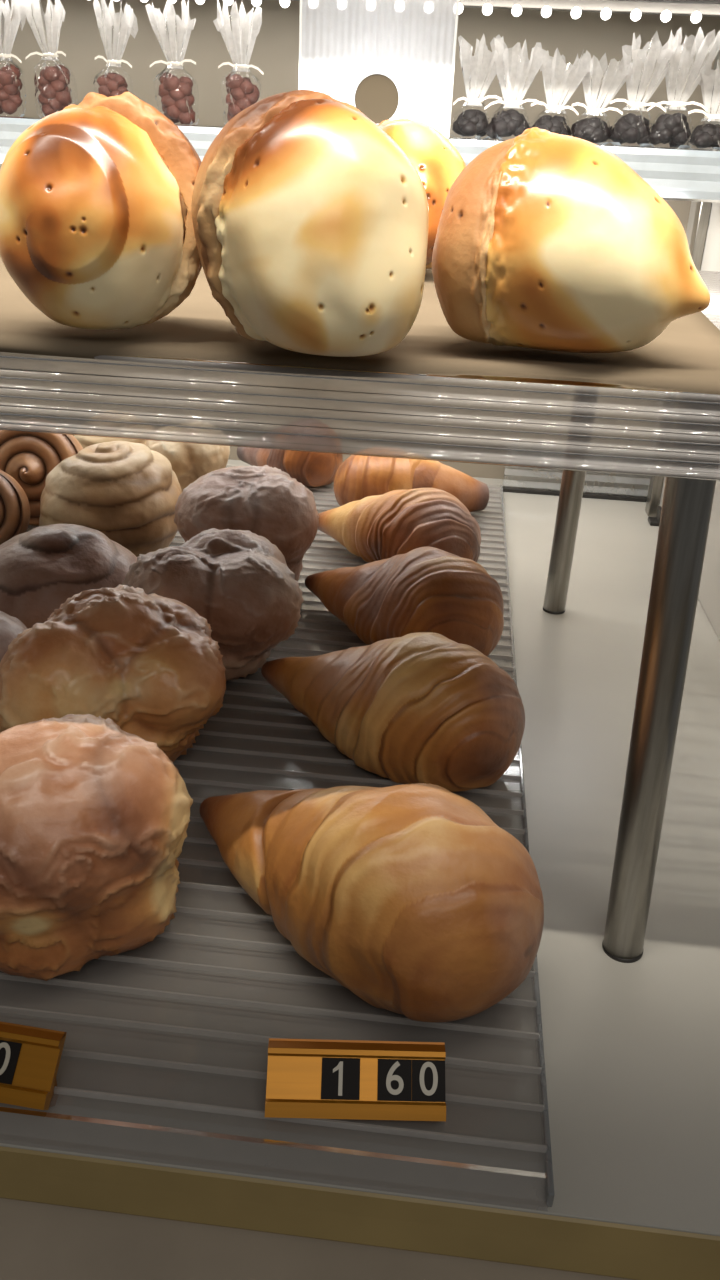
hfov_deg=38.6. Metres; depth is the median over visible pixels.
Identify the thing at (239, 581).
bun
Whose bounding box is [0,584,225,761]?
bun
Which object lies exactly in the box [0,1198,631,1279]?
trim
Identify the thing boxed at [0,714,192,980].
bun
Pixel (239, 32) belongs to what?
bag
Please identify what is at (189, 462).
bun
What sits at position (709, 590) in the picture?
wall
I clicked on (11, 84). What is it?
bag
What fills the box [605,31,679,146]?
bag
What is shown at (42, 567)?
bun
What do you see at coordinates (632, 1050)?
display shelf
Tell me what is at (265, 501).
bun
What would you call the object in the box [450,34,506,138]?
bag
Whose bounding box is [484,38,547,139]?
bag
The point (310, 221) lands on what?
bread roll
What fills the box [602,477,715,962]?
steel post
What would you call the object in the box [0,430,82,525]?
roll
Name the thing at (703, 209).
trim
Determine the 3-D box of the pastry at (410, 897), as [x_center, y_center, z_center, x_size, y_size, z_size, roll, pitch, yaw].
[-0.010,0.094,0.438,0.180,0.081,0.098,12,27,19]
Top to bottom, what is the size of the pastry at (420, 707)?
0.073 m
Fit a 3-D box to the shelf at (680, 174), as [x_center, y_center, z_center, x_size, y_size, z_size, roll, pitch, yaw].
[-0.090,-0.455,0.963,0.820,0.040,0.157,5,25,4]
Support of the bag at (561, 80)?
on the shelf at (680, 174)
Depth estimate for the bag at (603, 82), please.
0.87 m
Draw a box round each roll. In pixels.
[0,92,201,329]
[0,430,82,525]
[0,470,29,544]
[191,90,428,356]
[378,119,465,268]
[432,127,709,352]
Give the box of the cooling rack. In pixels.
[0,467,554,1206]
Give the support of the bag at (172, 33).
on the shelf at (680, 174)
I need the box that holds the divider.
[298,0,458,137]
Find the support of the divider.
on the shelf at (680, 174)
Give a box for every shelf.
[0,116,719,202]
[0,270,719,480]
[0,460,719,1235]
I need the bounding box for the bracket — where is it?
[648,506,661,525]
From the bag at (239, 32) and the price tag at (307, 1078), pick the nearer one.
the price tag at (307, 1078)
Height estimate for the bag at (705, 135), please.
0.068 m
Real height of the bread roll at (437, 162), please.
0.075 m
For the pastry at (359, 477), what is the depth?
0.95 m
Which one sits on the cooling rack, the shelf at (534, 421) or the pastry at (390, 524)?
the pastry at (390, 524)
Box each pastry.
[199,783,543,1022]
[237,447,342,486]
[261,632,524,791]
[305,546,503,655]
[318,488,480,561]
[334,455,488,511]
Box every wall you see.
[0,0,719,488]
[643,50,719,640]
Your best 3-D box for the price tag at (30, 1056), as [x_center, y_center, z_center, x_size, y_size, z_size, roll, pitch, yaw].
[-0.144,0.155,0.376,0.069,0.026,0.023,6,25,7]
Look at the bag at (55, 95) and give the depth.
0.90 m
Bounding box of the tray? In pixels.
[0,256,719,393]
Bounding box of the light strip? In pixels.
[114,0,719,23]
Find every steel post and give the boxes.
[543,470,585,614]
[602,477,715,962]
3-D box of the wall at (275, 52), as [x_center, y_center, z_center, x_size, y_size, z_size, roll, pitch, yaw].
[0.011,-0.425,1.058,1.032,0.532,0.008,5,25,4]
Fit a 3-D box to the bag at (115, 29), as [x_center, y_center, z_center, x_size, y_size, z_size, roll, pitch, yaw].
[-0.213,-0.506,0.898,0.040,0.096,0.028,5,25,4]
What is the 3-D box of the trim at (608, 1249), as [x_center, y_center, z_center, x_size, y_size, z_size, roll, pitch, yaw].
[-0.067,0.191,0.375,1.082,0.030,0.034,5,25,4]
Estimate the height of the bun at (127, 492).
0.090 m
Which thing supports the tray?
on the shelf at (534, 421)
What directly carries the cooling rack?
on the display shelf at (632, 1050)
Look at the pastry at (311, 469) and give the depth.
1.05 m
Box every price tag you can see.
[0,1021,66,1109]
[265,1038,445,1120]
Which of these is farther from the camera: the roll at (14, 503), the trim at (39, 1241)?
the roll at (14, 503)
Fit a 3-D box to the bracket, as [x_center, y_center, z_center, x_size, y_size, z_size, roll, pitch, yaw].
[0.295,-0.124,1.027,0.011,0.016,0.018,5,25,4]
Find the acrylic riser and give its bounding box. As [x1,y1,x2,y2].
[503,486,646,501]
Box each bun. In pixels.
[0,524,136,628]
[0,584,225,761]
[0,611,26,661]
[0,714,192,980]
[39,441,181,556]
[74,435,146,448]
[122,528,303,680]
[145,440,229,491]
[174,465,318,580]
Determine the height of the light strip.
0.018 m
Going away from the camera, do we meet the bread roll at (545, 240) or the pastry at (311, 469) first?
the bread roll at (545, 240)
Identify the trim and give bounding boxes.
[0,1146,719,1279]
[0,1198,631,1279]
[645,202,711,516]
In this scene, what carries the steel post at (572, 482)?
on the display shelf at (632, 1050)
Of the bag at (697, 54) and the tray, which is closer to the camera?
the tray
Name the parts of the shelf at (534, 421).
shelf panel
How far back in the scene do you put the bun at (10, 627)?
0.56 m
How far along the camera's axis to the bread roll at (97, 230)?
0.32 m
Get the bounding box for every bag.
[0,0,25,116]
[23,0,77,117]
[93,0,137,96]
[145,0,198,124]
[213,0,262,124]
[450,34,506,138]
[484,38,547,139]
[529,48,591,135]
[569,53,631,144]
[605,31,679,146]
[647,27,719,148]
[686,59,719,149]
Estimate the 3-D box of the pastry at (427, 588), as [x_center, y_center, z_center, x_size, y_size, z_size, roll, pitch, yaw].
[0.033,-0.039,0.734,0.088,0.073,0.170,-11,29,-28]
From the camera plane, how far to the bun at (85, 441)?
0.98 m

